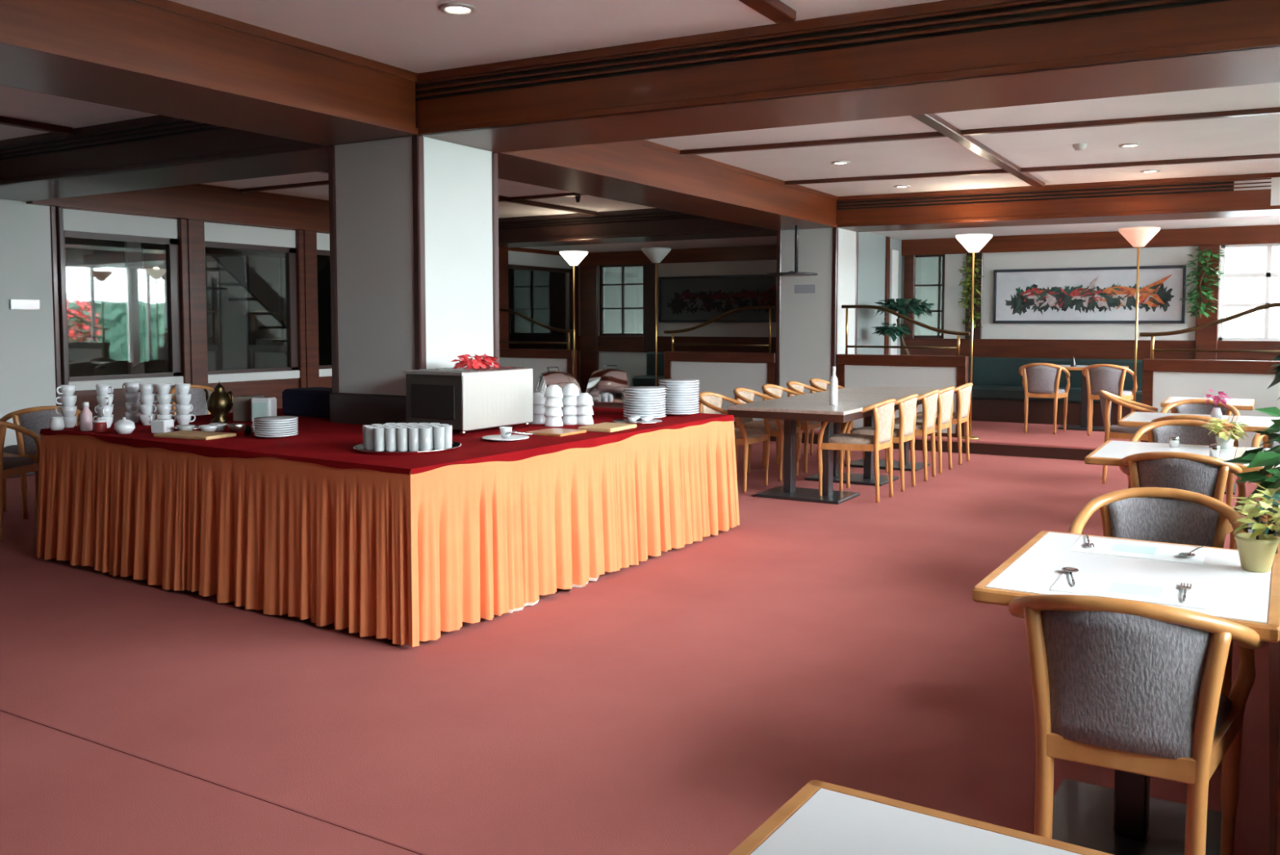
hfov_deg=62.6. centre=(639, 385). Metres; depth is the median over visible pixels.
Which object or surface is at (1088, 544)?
fork
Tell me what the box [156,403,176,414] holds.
coffee cup
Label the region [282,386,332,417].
crate
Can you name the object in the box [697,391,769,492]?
armchair
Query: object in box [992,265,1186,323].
painting
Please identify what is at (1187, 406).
armchair
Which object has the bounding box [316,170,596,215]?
ceiling beam
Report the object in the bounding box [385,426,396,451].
drinking glass
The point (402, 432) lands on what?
drinking glass
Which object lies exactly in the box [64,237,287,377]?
wall
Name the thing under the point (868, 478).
table
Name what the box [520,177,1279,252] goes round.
ceiling
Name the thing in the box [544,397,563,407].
cup
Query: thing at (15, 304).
wall sign
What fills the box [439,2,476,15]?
recessed light
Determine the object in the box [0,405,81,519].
armchair
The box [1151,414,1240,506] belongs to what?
armchair
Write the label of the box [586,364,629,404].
chafing dish
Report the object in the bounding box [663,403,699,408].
dinner plate
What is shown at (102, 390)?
coffee cup
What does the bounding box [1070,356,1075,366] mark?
bottle
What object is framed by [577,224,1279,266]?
ceiling beam
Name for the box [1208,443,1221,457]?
salt shaker
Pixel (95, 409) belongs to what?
coffee cup
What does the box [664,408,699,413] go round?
dinner plate
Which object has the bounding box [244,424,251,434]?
pepper shaker
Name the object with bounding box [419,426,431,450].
drinking glass
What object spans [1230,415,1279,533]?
dining table
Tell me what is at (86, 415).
syrup bottle
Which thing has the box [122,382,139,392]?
coffee cup
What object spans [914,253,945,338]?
window
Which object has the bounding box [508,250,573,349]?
window
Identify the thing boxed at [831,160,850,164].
recessed light
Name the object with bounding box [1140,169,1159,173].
recessed light
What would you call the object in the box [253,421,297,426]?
saucer
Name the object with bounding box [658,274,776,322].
painting
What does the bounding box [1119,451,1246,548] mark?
armchair
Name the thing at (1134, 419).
dining table
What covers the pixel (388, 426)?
drinking glass
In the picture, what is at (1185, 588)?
fork
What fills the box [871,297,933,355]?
potted tree
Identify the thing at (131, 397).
coffee cup
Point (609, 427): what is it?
cutting board
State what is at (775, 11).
ceiling beam
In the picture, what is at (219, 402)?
urn
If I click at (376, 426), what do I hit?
drinking glass
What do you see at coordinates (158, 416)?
coffee cup
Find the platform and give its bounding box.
[591,403,1140,449]
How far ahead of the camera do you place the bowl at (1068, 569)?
2.78 m
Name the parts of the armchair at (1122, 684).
leg, backrest, seat frame, leg, seat, leg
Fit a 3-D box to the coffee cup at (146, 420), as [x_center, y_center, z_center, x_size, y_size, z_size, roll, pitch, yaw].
[-2.994,0.208,6.392,0.088,0.066,0.104,0,3,-5]
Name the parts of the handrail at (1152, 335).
post, rail, rail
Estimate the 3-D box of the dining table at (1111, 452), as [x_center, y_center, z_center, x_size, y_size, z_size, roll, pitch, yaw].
[2.686,0.707,5.389,0.660,0.741,0.860,2,4,31]
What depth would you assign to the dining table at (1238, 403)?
8.71 m
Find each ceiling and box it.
[0,0,1279,217]
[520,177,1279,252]
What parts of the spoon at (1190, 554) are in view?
handle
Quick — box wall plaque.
[794,284,815,293]
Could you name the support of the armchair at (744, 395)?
on the floor
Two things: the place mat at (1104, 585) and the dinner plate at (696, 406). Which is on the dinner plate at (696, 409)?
the dinner plate at (696, 406)
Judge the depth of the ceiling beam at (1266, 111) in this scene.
7.78 m
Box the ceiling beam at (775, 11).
[738,0,795,23]
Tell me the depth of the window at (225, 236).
11.88 m
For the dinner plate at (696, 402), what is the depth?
7.02 m
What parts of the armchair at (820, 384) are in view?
leg, backrest, leg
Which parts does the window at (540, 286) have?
transom panel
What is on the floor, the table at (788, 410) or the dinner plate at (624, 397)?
the table at (788, 410)
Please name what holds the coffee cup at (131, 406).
on the coffee cup at (135, 417)
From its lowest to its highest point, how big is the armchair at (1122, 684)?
0.804 m
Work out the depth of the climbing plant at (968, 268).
13.75 m
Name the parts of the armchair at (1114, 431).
backrest, leg, seat, seat frame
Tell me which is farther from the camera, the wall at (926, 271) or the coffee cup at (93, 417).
the wall at (926, 271)
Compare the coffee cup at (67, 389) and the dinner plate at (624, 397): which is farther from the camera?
the dinner plate at (624, 397)
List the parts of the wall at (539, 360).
infill panel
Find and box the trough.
[1268,488,1279,854]
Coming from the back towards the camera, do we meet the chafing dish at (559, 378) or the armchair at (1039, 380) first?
the armchair at (1039, 380)
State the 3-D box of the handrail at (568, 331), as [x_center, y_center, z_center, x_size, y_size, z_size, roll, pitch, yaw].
[-1.560,-0.789,14.531,1.640,0.570,0.040,2,4,31]
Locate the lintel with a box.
[55,206,560,255]
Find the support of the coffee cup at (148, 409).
on the coffee cup at (146, 420)
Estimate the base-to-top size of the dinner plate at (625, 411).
0.021 m
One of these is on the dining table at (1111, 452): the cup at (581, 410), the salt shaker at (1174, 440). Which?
the salt shaker at (1174, 440)
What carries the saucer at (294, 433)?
on the tablecloth
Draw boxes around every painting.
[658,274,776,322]
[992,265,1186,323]
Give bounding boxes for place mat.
[1049,571,1210,608]
[1069,536,1206,564]
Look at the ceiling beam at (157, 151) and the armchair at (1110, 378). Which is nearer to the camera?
the ceiling beam at (157, 151)
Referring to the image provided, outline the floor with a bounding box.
[0,440,1270,854]
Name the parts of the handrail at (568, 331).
rail, rail, post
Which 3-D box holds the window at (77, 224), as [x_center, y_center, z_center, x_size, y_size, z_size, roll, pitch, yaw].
[-5.116,-0.842,10.416,0.105,1.730,1.230,2,4,31]
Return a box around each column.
[328,135,499,424]
[775,227,857,429]
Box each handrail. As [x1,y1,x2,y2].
[498,307,577,349]
[663,305,775,352]
[841,304,970,355]
[1139,302,1279,359]
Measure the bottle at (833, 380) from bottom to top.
0.307 m
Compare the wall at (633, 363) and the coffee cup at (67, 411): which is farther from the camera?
the wall at (633, 363)
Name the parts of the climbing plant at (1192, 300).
stem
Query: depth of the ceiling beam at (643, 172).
8.96 m
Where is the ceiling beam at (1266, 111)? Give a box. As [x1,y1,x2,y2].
[680,106,1279,155]
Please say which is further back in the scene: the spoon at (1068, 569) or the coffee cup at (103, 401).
the coffee cup at (103, 401)
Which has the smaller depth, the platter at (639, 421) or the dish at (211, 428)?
the dish at (211, 428)
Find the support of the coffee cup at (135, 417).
on the tablecloth
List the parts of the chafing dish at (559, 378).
lid handle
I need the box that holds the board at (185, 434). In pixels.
[153,430,235,439]
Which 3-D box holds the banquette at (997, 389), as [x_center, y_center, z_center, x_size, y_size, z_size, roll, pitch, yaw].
[5.341,0.073,13.117,3.600,0.800,0.560,2,4,31]
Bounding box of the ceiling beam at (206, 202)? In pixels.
[26,183,329,232]
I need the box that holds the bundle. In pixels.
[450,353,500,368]
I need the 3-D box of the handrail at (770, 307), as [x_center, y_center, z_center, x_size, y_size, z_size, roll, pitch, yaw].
[0.966,-0.699,13.031,1.520,0.570,0.040,2,4,31]
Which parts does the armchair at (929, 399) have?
leg, seat, seat frame, leg, backrest, leg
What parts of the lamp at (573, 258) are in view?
lamp shade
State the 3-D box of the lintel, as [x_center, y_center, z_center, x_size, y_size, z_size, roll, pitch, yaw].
[-3.281,-2.063,13.487,0.110,0.380,8.600,2,4,31]
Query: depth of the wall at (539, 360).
14.41 m
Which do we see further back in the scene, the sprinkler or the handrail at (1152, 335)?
the sprinkler
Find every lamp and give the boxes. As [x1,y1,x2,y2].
[559,250,587,377]
[641,247,671,386]
[955,233,992,439]
[1118,226,1159,411]
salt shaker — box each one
[251,422,255,431]
[1168,435,1179,448]
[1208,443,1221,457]
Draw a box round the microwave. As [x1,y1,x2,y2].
[402,366,533,435]
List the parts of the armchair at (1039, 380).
leg, leg, backrest, seat frame, leg, seat, leg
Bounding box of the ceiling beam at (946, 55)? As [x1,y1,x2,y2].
[417,0,1279,152]
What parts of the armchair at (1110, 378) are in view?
leg, leg, backrest, seat frame, leg, seat, leg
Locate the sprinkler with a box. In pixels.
[574,195,581,202]
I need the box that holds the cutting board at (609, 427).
[577,422,636,432]
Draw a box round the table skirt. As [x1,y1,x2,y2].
[35,420,739,646]
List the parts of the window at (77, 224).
transom panel, sill panel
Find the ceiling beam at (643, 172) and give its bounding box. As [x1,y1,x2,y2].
[497,139,837,230]
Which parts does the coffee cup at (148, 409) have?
handle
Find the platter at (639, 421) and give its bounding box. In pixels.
[613,418,662,424]
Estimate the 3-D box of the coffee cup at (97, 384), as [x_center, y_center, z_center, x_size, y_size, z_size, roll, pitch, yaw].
[-3.236,0.025,6.350,0.088,0.066,0.104,1,4,14]
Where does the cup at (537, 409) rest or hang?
on the cup at (537, 419)
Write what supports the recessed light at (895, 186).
in the ceiling at (415, 36)
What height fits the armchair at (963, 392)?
0.804 m
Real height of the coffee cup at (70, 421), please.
0.066 m
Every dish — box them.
[176,424,194,431]
[199,424,217,431]
[208,422,226,431]
[226,422,245,431]
[536,366,581,408]
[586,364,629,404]
[627,417,637,421]
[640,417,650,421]
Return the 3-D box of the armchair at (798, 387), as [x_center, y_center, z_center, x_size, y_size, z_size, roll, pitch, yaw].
[1.753,0.363,10.608,0.542,0.804,0.552,2,4,28]
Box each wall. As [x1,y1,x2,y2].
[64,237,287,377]
[73,376,332,425]
[499,348,577,392]
[578,244,1244,386]
[603,257,942,335]
[663,351,968,436]
[857,231,902,355]
[1140,358,1279,447]
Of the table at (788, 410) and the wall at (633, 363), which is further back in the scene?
the wall at (633, 363)
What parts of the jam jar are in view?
lid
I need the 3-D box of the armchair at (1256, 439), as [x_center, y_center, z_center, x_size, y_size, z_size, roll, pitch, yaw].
[3.793,0.640,6.002,0.552,0.804,0.542,2,4,27]
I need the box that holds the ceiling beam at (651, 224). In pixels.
[497,200,855,248]
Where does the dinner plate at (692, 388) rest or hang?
on the dinner plate at (692, 390)
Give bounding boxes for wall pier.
[0,199,62,478]
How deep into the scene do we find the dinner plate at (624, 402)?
6.73 m
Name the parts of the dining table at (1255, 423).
plate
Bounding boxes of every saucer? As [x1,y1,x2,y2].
[253,415,297,422]
[253,418,297,423]
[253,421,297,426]
[253,423,297,428]
[253,425,297,431]
[253,427,297,433]
[253,430,297,435]
[253,432,297,437]
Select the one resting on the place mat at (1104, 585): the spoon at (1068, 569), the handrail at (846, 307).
the spoon at (1068, 569)
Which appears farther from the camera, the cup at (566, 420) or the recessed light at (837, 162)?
the recessed light at (837, 162)
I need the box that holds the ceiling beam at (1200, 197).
[836,172,1279,231]
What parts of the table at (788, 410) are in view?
plate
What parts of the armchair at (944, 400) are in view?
leg, seat, leg, seat frame, backrest, leg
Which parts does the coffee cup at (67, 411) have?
handle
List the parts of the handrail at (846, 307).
post, rail, rail, post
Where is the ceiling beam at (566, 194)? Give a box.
[497,192,585,201]
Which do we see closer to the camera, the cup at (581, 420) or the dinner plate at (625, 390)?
the cup at (581, 420)
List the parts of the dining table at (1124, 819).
plate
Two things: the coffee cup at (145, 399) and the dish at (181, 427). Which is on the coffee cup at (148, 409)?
the coffee cup at (145, 399)
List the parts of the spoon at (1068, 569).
handle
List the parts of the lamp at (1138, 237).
lamp shade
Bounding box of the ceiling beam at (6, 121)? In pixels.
[0,115,72,134]
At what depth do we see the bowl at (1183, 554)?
2.96 m
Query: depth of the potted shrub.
6.93 m
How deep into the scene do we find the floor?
3.89 m
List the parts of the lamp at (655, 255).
lamp shade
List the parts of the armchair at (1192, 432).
leg, backrest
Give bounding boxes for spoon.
[1062,566,1078,586]
[1178,545,1202,557]
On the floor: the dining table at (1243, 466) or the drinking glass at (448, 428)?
the dining table at (1243, 466)
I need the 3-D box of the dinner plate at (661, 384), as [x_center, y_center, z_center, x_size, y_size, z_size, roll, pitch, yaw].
[0.262,0.005,7.106,0.280,0.021,0.280,2,4,31]
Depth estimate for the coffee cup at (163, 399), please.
6.36 m
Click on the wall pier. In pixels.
(30, 361)
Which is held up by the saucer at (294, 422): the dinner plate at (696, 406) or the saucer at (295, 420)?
the saucer at (295, 420)
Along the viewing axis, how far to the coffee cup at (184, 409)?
6.36 m
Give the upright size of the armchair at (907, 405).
0.804 m
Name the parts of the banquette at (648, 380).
seat, backrest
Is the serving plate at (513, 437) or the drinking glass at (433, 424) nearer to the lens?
the drinking glass at (433, 424)
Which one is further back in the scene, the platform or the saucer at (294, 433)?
the platform
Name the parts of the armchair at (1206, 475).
leg, leg, backrest, leg, seat frame, leg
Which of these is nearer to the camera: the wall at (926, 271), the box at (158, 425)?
the box at (158, 425)
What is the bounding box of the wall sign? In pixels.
[9,299,39,309]
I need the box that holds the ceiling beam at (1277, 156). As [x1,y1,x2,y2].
[784,153,1279,185]
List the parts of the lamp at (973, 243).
lamp shade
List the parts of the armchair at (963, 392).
seat, leg, seat frame, backrest, leg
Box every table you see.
[726,398,877,504]
[728,779,1114,854]
[780,391,921,486]
[824,385,942,471]
[972,530,1279,854]
[1057,364,1128,431]
[1084,440,1241,473]
[1117,411,1233,431]
[1160,396,1254,494]
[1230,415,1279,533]
[1237,446,1279,475]
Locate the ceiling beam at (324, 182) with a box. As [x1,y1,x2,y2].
[239,180,328,192]
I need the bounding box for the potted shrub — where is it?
[1266,345,1279,399]
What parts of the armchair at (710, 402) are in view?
leg, backrest, leg, seat, seat frame, leg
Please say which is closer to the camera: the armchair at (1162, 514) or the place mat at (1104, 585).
the place mat at (1104, 585)
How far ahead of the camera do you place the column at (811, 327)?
12.39 m
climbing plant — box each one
[957,254,984,329]
[1179,248,1225,318]
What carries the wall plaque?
attached to the column at (811, 327)
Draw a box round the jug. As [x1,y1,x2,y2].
[48,416,65,430]
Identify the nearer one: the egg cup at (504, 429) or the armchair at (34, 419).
the egg cup at (504, 429)
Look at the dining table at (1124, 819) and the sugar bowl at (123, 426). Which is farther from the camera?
the sugar bowl at (123, 426)
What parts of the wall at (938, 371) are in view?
infill panel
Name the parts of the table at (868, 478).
plate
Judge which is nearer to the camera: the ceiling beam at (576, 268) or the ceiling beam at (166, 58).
the ceiling beam at (166, 58)
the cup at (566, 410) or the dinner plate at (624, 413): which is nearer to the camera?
the cup at (566, 410)
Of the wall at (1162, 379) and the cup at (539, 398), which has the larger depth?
the wall at (1162, 379)
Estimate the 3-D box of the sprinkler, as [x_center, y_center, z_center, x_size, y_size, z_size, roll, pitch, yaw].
[-0.698,-2.104,11.829,0.100,0.100,0.100,2,4,31]
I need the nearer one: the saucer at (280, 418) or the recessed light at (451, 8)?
the recessed light at (451, 8)
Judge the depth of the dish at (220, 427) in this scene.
6.04 m
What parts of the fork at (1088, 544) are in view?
handle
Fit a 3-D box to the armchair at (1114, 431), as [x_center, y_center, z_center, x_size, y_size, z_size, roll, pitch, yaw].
[4.289,0.449,9.182,0.542,0.804,0.552,2,4,25]
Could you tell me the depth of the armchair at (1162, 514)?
3.78 m
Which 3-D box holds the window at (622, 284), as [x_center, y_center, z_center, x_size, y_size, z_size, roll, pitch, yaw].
[-0.271,-1.361,16.806,0.860,1.140,0.060,2,4,31]
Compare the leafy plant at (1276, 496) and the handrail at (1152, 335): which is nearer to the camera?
the leafy plant at (1276, 496)
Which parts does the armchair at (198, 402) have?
leg, backrest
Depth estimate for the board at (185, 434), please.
5.70 m
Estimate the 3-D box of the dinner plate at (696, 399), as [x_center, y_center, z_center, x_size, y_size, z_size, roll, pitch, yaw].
[0.262,0.104,7.112,0.280,0.021,0.280,2,4,31]
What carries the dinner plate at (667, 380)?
on the dinner plate at (661, 382)
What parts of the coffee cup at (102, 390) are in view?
handle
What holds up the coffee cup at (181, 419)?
on the tablecloth
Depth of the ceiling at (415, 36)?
7.26 m
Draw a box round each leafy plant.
[1222,406,1279,499]
[1233,493,1279,536]
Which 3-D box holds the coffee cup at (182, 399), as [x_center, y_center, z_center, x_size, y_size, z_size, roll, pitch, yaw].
[-2.775,0.084,6.394,0.088,0.066,0.104,-3,4,-39]
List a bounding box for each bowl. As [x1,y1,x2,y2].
[113,417,135,434]
[1062,566,1078,573]
[1178,552,1195,557]
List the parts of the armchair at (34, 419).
leg, seat, seat frame, leg, backrest, leg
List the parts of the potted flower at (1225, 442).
pot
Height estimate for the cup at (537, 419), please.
0.075 m
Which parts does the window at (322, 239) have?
transom panel, sill panel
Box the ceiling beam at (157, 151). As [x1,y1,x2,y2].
[0,81,493,201]
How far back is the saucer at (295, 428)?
5.68 m
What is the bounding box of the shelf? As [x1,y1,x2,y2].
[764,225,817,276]
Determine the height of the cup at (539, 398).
0.075 m
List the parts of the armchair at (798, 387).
backrest, leg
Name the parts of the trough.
edge trim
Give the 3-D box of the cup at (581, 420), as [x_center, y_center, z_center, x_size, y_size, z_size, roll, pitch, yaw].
[-0.341,0.199,6.463,0.116,0.075,0.116,2,4,31]
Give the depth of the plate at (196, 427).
6.13 m
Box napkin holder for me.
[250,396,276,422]
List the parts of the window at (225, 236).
transom panel, sill panel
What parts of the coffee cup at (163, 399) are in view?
handle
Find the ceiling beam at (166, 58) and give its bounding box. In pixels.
[0,0,417,146]
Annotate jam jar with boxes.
[93,419,106,432]
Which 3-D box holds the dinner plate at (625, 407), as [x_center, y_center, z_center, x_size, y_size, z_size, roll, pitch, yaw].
[0.030,0.155,6.822,0.280,0.021,0.280,2,4,31]
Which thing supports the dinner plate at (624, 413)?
on the dinner plate at (624, 415)
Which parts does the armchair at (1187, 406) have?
leg, backrest, leg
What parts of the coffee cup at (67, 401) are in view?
handle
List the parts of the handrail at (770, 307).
post, rail, rail, post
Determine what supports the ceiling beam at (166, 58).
attached to the ceiling at (415, 36)
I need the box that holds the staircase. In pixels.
[141,242,287,373]
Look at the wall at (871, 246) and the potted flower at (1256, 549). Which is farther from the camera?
the wall at (871, 246)
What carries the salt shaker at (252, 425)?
on the tablecloth
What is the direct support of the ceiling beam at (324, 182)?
attached to the ceiling at (415, 36)
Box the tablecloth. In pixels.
[39,407,734,474]
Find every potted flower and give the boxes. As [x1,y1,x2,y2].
[1201,417,1248,448]
[1203,389,1232,418]
[1231,483,1279,572]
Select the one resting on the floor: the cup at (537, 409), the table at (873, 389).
the table at (873, 389)
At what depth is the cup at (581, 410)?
6.42 m
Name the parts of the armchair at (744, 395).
leg, backrest, leg, seat, leg, seat frame, leg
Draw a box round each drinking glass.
[362,424,373,448]
[364,426,376,449]
[373,426,385,451]
[376,426,387,449]
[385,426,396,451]
[387,426,399,449]
[396,426,408,451]
[399,426,410,449]
[408,426,419,451]
[410,426,422,449]
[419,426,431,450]
[422,426,433,449]
[430,424,440,448]
[433,426,444,449]
[441,424,452,448]
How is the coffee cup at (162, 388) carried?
on the coffee cup at (163, 399)
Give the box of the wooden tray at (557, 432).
[525,427,586,436]
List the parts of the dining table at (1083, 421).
plate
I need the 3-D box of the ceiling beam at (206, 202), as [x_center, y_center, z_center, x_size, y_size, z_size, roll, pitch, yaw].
[-3.964,-1.990,12.184,0.154,0.370,6.200,2,4,31]
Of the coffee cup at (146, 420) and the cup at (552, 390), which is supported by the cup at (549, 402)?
the cup at (552, 390)
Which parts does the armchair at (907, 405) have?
leg, leg, seat, leg, seat frame, backrest, leg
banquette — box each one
[632,351,664,386]
[968,356,1142,426]
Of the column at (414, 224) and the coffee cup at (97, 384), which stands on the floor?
the column at (414, 224)
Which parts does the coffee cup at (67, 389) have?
handle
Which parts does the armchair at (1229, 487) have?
leg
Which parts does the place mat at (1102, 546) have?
printed panel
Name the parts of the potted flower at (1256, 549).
pot, stem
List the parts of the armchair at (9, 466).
leg, seat, seat frame, leg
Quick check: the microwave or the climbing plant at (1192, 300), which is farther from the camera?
the climbing plant at (1192, 300)
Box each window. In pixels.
[62,208,183,391]
[204,222,299,382]
[316,232,332,377]
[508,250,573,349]
[599,263,644,336]
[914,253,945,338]
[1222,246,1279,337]
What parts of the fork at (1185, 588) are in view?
handle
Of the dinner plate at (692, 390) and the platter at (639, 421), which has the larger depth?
the dinner plate at (692, 390)
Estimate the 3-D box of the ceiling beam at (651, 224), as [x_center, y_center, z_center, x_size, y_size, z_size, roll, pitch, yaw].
[0.132,-2.098,13.805,5.410,0.350,0.762,2,4,31]
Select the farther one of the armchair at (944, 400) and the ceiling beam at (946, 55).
the armchair at (944, 400)
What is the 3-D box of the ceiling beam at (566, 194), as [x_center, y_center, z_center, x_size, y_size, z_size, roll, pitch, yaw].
[-1.325,-2.153,12.083,4.660,0.037,0.060,2,4,31]
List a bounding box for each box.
[151,418,173,433]
[232,395,264,421]
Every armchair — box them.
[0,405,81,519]
[0,420,39,541]
[168,384,231,417]
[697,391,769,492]
[733,386,799,481]
[761,383,821,472]
[786,381,845,460]
[808,377,864,457]
[817,398,896,502]
[845,393,918,491]
[884,389,939,480]
[892,386,955,473]
[914,382,973,464]
[1008,594,1264,854]
[1018,362,1070,434]
[1068,486,1248,768]
[1081,364,1137,435]
[1098,390,1158,483]
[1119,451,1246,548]
[1127,418,1233,478]
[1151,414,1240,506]
[1160,399,1239,503]
[1251,426,1279,525]
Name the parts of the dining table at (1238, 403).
plate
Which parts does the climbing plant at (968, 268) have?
stem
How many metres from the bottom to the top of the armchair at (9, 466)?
0.804 m
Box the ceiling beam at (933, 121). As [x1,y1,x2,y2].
[911,113,1044,187]
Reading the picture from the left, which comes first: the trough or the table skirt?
the table skirt
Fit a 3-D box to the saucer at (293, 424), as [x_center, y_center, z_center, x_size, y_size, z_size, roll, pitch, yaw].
[-1.986,0.222,5.742,0.230,0.016,0.230,2,4,31]
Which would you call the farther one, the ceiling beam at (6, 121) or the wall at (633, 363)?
the wall at (633, 363)
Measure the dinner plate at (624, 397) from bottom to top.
0.021 m
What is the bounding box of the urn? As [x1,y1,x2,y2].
[203,381,233,422]
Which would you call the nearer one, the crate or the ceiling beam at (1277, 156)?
the crate
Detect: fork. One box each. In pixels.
[1084,533,1094,547]
[1180,582,1191,602]
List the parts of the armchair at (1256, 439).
leg, leg, backrest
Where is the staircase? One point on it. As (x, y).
(237, 339)
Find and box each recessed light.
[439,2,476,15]
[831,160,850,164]
[893,185,910,187]
[1119,142,1142,147]
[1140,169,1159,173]
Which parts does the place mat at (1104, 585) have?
printed panel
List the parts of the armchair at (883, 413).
leg, leg, seat, seat frame, leg, backrest, leg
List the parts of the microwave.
panel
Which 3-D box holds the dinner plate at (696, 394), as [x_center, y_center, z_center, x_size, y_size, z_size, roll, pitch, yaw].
[0.262,0.071,7.110,0.280,0.021,0.280,2,4,31]
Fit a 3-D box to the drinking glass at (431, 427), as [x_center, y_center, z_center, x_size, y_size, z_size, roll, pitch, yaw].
[-1.036,0.256,5.136,0.054,0.112,0.053,2,4,31]
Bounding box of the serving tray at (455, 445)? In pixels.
[352,440,461,455]
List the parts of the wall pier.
corner trim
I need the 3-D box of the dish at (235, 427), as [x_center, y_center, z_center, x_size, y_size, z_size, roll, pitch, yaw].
[-2.314,0.241,6.033,0.100,0.042,0.098,2,4,31]
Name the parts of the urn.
spout, handle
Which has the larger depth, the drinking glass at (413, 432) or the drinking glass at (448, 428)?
the drinking glass at (448, 428)
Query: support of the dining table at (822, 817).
on the floor
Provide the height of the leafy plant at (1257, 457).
0.514 m
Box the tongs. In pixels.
[505,430,534,435]
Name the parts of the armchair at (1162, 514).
leg, backrest, leg, leg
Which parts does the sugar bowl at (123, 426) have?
lid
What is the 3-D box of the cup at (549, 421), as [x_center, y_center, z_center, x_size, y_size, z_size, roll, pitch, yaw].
[-0.520,0.206,6.348,0.116,0.075,0.116,2,4,31]
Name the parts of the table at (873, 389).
plate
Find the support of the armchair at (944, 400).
on the floor
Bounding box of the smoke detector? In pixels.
[1072,142,1086,151]
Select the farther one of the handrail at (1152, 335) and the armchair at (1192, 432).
the handrail at (1152, 335)
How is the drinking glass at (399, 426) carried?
on the serving tray at (455, 445)
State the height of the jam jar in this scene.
0.070 m
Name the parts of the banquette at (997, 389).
backrest, seat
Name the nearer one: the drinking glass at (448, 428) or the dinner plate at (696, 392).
the drinking glass at (448, 428)
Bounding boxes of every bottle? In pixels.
[80,401,93,431]
[829,366,837,404]
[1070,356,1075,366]
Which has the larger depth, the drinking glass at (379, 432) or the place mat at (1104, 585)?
the drinking glass at (379, 432)
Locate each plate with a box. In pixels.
[173,425,200,430]
[481,434,528,440]
[622,391,666,396]
[622,394,666,399]
[622,396,666,401]
[622,399,666,404]
[622,401,666,406]
[622,404,666,408]
[622,414,666,418]
[623,386,666,391]
[623,389,666,393]
[623,406,666,412]
[623,409,666,414]
[623,412,666,417]
[657,378,699,383]
[657,381,699,386]
[657,383,699,388]
[661,386,699,391]
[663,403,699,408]
[663,405,699,410]
[664,389,699,393]
[664,391,699,395]
[664,398,699,403]
[664,400,699,405]
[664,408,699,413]
[664,410,699,415]
[665,393,699,398]
[665,395,699,400]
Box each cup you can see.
[54,395,76,406]
[55,405,76,417]
[56,384,75,395]
[62,415,77,427]
[92,413,113,422]
[93,404,113,413]
[95,385,113,395]
[96,383,112,386]
[96,395,113,406]
[96,405,113,417]
[96,415,113,427]
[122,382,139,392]
[124,391,141,402]
[124,411,140,422]
[125,401,140,412]
[138,383,157,394]
[139,393,158,404]
[139,403,156,414]
[139,413,155,425]
[155,383,173,394]
[156,393,176,404]
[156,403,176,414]
[156,413,176,422]
[174,383,190,394]
[175,403,192,414]
[175,413,195,425]
[176,393,191,404]
[499,426,511,436]
[528,414,546,423]
[533,391,545,404]
[533,404,546,414]
[544,384,563,397]
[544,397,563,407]
[544,407,563,417]
[544,416,563,426]
[562,382,579,395]
[562,395,577,405]
[562,405,577,415]
[562,414,577,424]
[577,392,593,405]
[577,405,593,415]
[577,414,593,424]
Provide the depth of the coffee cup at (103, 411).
6.20 m
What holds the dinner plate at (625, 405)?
on the dinner plate at (625, 407)
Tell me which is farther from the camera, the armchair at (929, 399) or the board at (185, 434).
the armchair at (929, 399)
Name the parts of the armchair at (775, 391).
leg, backrest, leg, seat, leg, seat frame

